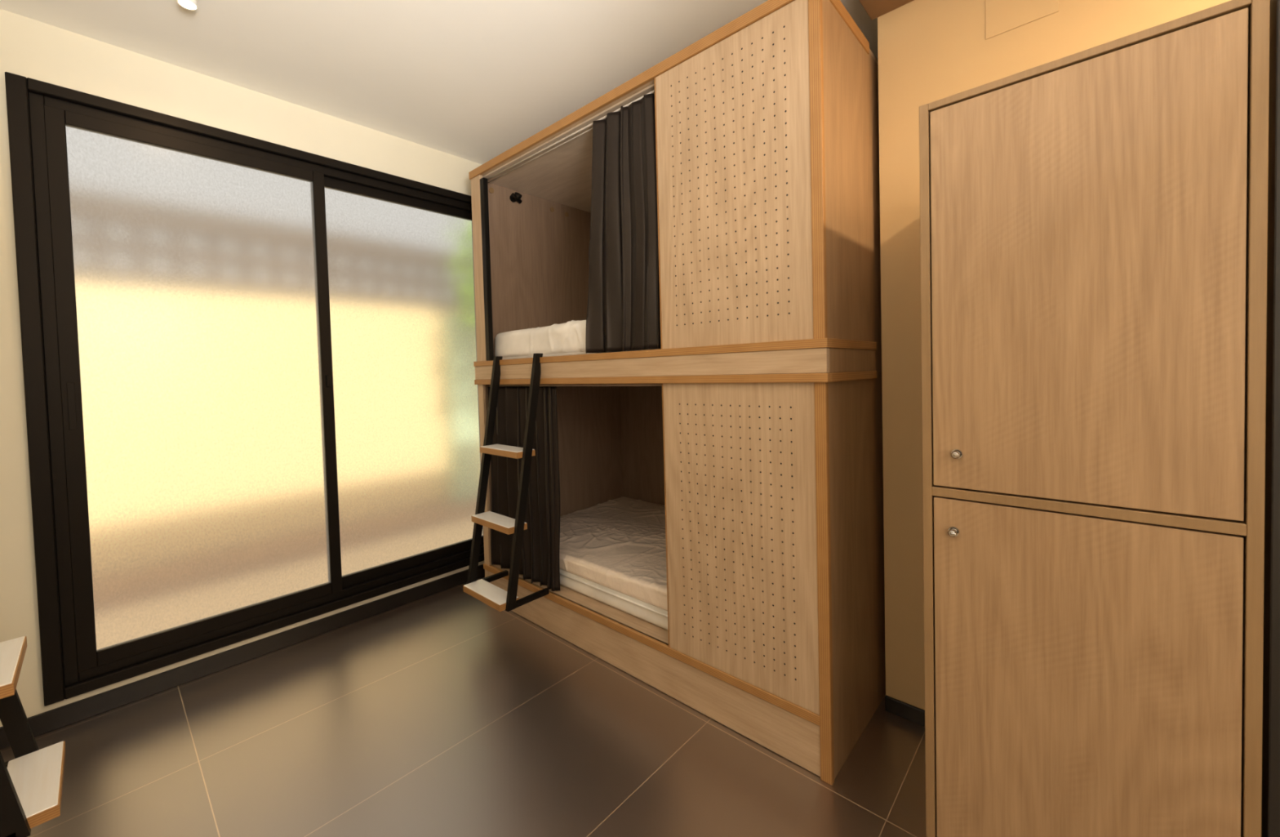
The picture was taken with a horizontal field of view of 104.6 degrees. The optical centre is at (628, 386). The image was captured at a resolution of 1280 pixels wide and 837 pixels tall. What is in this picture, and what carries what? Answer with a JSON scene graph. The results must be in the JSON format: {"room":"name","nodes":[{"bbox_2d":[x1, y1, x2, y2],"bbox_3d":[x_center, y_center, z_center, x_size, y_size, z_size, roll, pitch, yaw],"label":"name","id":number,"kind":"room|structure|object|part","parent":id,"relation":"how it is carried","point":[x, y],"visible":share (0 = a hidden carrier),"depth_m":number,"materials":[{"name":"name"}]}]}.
{"room":"dormitory","nodes":[
{"label":"dormitory","id":0,"kind":"room"},
{"bbox_2d":[0,8,484,726],"bbox_3d":[-1.383,-0.084,2.811,0.150,2.640,3.270,0,2,43],"label":"wall","id":1,"kind":"structure","parent":0,"point":[30,48],"depth_m":1.91,"materials":[{"name":"white paint"}]},
{"bbox_2d":[0,564,484,749],"bbox_3d":[-1.309,1.198,2.771,0.012,0.076,3.010,0,2,43],"label":"baseboard","id":2,"kind":"structure","parent":1,"relation":"attached to","point":[41,723],"depth_m":2.20,"materials":[{"name":"black tile"}]},
{"bbox_2d":[4,71,484,706],"bbox_3d":[-1.557,-0.011,2.564,0.130,2.303,1.995,0,2,43],"label":"window","id":3,"kind":"structure","parent":1,"relation":"in","point":[251,393],"depth_m":2.21,"materials":[{"name":"white glass"}]},
{"bbox_3d":[-2.127,0.073,1.887,0.005,0.180,0.020,0,2,43],"label":"handle","id":4,"kind":"part","parent":3,"relation":"part of","materials":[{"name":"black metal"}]},
{"bbox_3d":[-1.845,0.007,2.216,0.030,2.148,0.922,0,2,43],"label":"sash","id":5,"kind":"part","parent":3,"relation":"part of","materials":[{"name":"black metal"}]},
{"bbox_3d":[-1.844,0.003,2.216,0.006,2.045,0.828,0,2,43],"label":"glass pane","id":6,"kind":"part","parent":3,"relation":"part of","materials":[{"name":"glass"}]},
{"bbox_3d":[-1.265,-0.028,2.890,0.030,2.148,0.950,0,2,43],"label":"sash","id":7,"kind":"part","parent":3,"relation":"part of","materials":[{"name":"black metal"}]},
{"bbox_3d":[-1.265,-0.032,2.890,0.006,2.045,0.856,0,2,43],"label":"glass pane","id":8,"kind":"part","parent":3,"relation":"part of","materials":[{"name":"white glass"}]},
{"bbox_2d":[0,0,878,164],"bbox_3d":[0.120,-1.463,1.344,4.450,0.120,3.270,0,2,43],"label":"ceiling","id":9,"kind":"structure","parent":0,"point":[471,80],"depth_m":2.03,"materials":[{"name":"white paint"}]},
{"bbox_2d":[177,0,197,9],"bbox_3d":[-1.527,-1.344,1.707,0.064,0.050,0.064,0,2,43],"label":"ceiling spotlight","id":10,"kind":"object","parent":9,"relation":"attached to","point":[188,4],"visible":1,"depth_m":1.71,"materials":[{"name":"white plastic"}]},
{"bbox_2d":[0,575,926,836],"bbox_3d":[0.213,1.284,1.407,4.400,0.100,3.270,0,2,43],"label":"floor","id":11,"kind":"structure","parent":0,"point":[446,713],"depth_m":1.68,"materials":[{"name":"tile"}]},
{"bbox_2d":[468,0,885,785],"bbox_3d":[0.251,-0.019,2.570,2.003,2.436,1.171,0,2,43],"label":"bunk bed","id":12,"kind":"object","parent":11,"relation":"on","point":[755,422],"visible":0.86,"depth_m":1.72,"materials":[{"name":"brown wood"}]},
{"bbox_3d":[-0.466,-0.006,3.234,0.040,2.410,1.131,0,2,43],"label":"panel","id":13,"kind":"part","parent":12,"relation":"part of","materials":[{"name":"brown wood"}]},
{"bbox_3d":[-0.789,-0.647,2.744,0.037,1.004,0.028,0,2,43],"label":"curtain post","id":14,"kind":"part","parent":12,"relation":"part of","materials":[{"name":"black metal"}]},
{"bbox_2d":[462,353,548,611],"bbox_3d":[-0.634,0.434,2.455,0.374,1.185,0.275,0,2,43],"label":"ladder","id":15,"kind":"object","parent":12,"relation":"attached to","point":[500,599],"visible":1,"depth_m":2.39,"materials":[{"name":"black metal"}]},
{"bbox_2d":[487,386,559,591],"bbox_3d":[-0.571,0.505,2.630,0.616,1.015,0.072,0,2,43],"label":"curtain","id":16,"kind":"object","parent":12,"relation":"hanging from","point":[540,555],"visible":0.8,"depth_m":2.56,"materials":[{"name":"grey fabric"}]},
{"bbox_3d":[-0.350,-1.149,2.352,1.310,0.008,0.035,0,2,43],"label":"curtain rod","id":17,"kind":"part","parent":12,"relation":"part of","materials":[{"name":"white metal"}]},
{"bbox_3d":[-0.327,-0.008,2.376,1.310,0.010,0.010,0,2,43],"label":"curtain rod","id":18,"kind":"part","parent":12,"relation":"part of","materials":[{"name":"metal"}]},
{"bbox_2d":[494,320,661,359],"bbox_3d":[0.257,-0.257,2.576,1.909,0.186,1.072,0,2,43],"label":"mattress","id":19,"kind":"object","parent":12,"relation":"on","point":[568,338],"visible":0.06,"depth_m":2.51,"materials":[{"name":"white fabric"}]},
{"bbox_2d":[559,496,667,630],"bbox_3d":[0.292,0.899,2.611,1.891,0.195,1.049,0,2,43],"label":"mattress","id":20,"kind":"object","parent":12,"relation":"on","point":[612,553],"visible":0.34,"depth_m":2.47,"materials":[{"name":"beige fabric"}]},
{"bbox_2d":[585,93,661,353],"bbox_3d":[-0.043,-0.646,2.075,0.436,0.990,0.061,0,2,40],"label":"curtain","id":21,"kind":"object","parent":12,"relation":"hanging from","point":[624,308],"visible":0.96,"depth_m":2.04,"materials":[{"name":"grey fabric"}]},
{"bbox_3d":[-0.169,-1.194,2.124,1.993,0.040,0.016,0,2,43],"label":"edge trim","id":22,"kind":"part","parent":12,"relation":"part of","materials":[{"name":"brown wood"}]},
{"bbox_3d":[-0.117,1.035,2.201,1.955,0.030,0.024,0,2,43],"label":"ledge trim","id":23,"kind":"part","parent":12,"relation":"part of","materials":[{"name":"brown wood"}]},
{"bbox_3d":[-0.141,-0.130,2.147,2.003,0.028,0.028,0,2,43],"label":"rail edge trim","id":24,"kind":"part","parent":12,"relation":"part of","materials":[{"name":"brown wood"}]},
{"bbox_3d":[-0.138,-0.028,2.150,2.003,0.028,0.028,0,2,43],"label":"rail edge trim","id":25,"kind":"part","parent":12,"relation":"part of","materials":[{"name":"brown wood"}]},
{"bbox_3d":[0.134,-0.076,1.912,0.003,2.195,0.021,0,2,43],"label":"opening edge trim","id":26,"kind":"part","parent":12,"relation":"part of","materials":[{"name":"brown wood"}]},
{"bbox_3d":[0.337,-0.659,1.694,0.592,1.029,0.018,0,2,43],"label":"perforated panel","id":27,"kind":"part","parent":12,"relation":"part of","materials":[{"name":"brown wood"}]},
{"bbox_3d":[0.368,0.503,1.727,0.592,1.035,0.018,0,2,43],"label":"perforated panel","id":28,"kind":"part","parent":12,"relation":"part of","materials":[{"name":"brown wood"}]},
{"bbox_3d":[0.582,0.023,1.497,0.036,2.396,0.019,0,2,43],"label":"corner trim","id":29,"kind":"part","parent":12,"relation":"part of","materials":[{"name":"brown wood"}]},
{"bbox_3d":[0.708,-1.203,1.617,0.016,0.040,0.433,0,2,43],"label":"trim","id":30,"kind":"part","parent":12,"relation":"part of","materials":[{"name":"brown wood"}]},
{"bbox_3d":[0.744,-0.088,1.647,0.024,0.131,0.438,0,2,43],"label":"rail trim","id":31,"kind":"part","parent":12,"relation":"part of","materials":[{"name":"brown wood"}]},
{"bbox_3d":[0.966,-0.006,1.907,0.025,2.410,1.131,0,2,43],"label":"panel","id":32,"kind":"part","parent":12,"relation":"part of","materials":[{"name":"brown wood"}]},
{"bbox_2d":[919,0,1270,836],"bbox_3d":[1.073,0.282,1.207,0.496,1.868,0.656,0,2,43],"label":"locker","id":33,"kind":"object","parent":11,"relation":"on","point":[1094,220],"visible":1,"depth_m":0.95,"materials":[{"name":"laminate"}]},
{"bbox_3d":[0.719,0.326,1.094,0.011,0.007,0.006,0,2,43],"label":"lock lever","id":34,"kind":"part","parent":33,"relation":"part of","materials":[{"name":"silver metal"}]},
{"bbox_3d":[0.719,0.150,1.084,0.011,0.007,0.006,0,2,43],"label":"lock lever","id":35,"kind":"part","parent":33,"relation":"part of","materials":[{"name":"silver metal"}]},
{"bbox_3d":[0.887,0.699,1.006,0.453,0.890,0.019,0,2,43],"label":"door","id":36,"kind":"part","parent":33,"relation":"part of","materials":[{"name":"laminate"}]},
{"bbox_3d":[0.863,-0.197,0.980,0.453,0.846,0.019,0,2,43],"label":"door","id":37,"kind":"part","parent":33,"relation":"part of","materials":[{"name":"laminate"}]},
{"bbox_2d":[1261,0,1279,836],"bbox_3d":[1.415,0.152,0.518,0.928,2.150,0.070,0,2,43],"label":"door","id":38,"kind":"structure","parent":11,"relation":"on","point":[1270,809],"depth_m":0.81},
{"bbox_2d":[877,0,1231,710],"bbox_3d":[1.875,-0.133,1.472,1.850,2.640,0.805,0,2,43],"label":"wall","id":39,"kind":"structure","parent":0,"point":[929,51],"depth_m":1.74,"materials":[{"name":"beige paint"}]},
{"bbox_2d":[858,0,914,20],"bbox_3d":[1.508,-1.376,1.091,1.870,0.115,0.155,0,2,43],"label":"ceiling","id":40,"kind":"structure","parent":39,"relation":"attached to","point":[874,9],"depth_m":1.71,"materials":[{"name":"white paint"}]},
{"bbox_2d":[884,694,924,726],"bbox_3d":[1.633,1.174,1.210,1.850,0.055,0.012,0,2,43],"label":"baseboard","id":41,"kind":"structure","parent":39,"relation":"attached to","point":[897,707],"depth_m":1.79,"materials":[{"name":"black tile"}]},
{"bbox_2d":[985,0,1058,39],"bbox_3d":[1.188,-1.196,1.500,0.175,0.200,0.002,0,2,43],"label":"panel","id":42,"kind":"structure","parent":39,"relation":"attached to","point":[1002,16],"depth_m":1.51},
{"bbox_3d":[-0.882,-0.022,0.188,4.150,2.640,0.100,0,2,43],"label":"wall","id":43,"kind":"structure","parent":0,"visible":0},
{"bbox_2d":[0,635,65,836],"bbox_3d":[-1.670,0.497,1.234,0.374,1.185,0.293,0,2,43],"label":"ladder","id":44,"kind":"object","parent":43,"relation":"attached to","point":[31,783],"visible":1,"depth_m":1.31,"materials":[{"name":"beige wood"}]}
]}

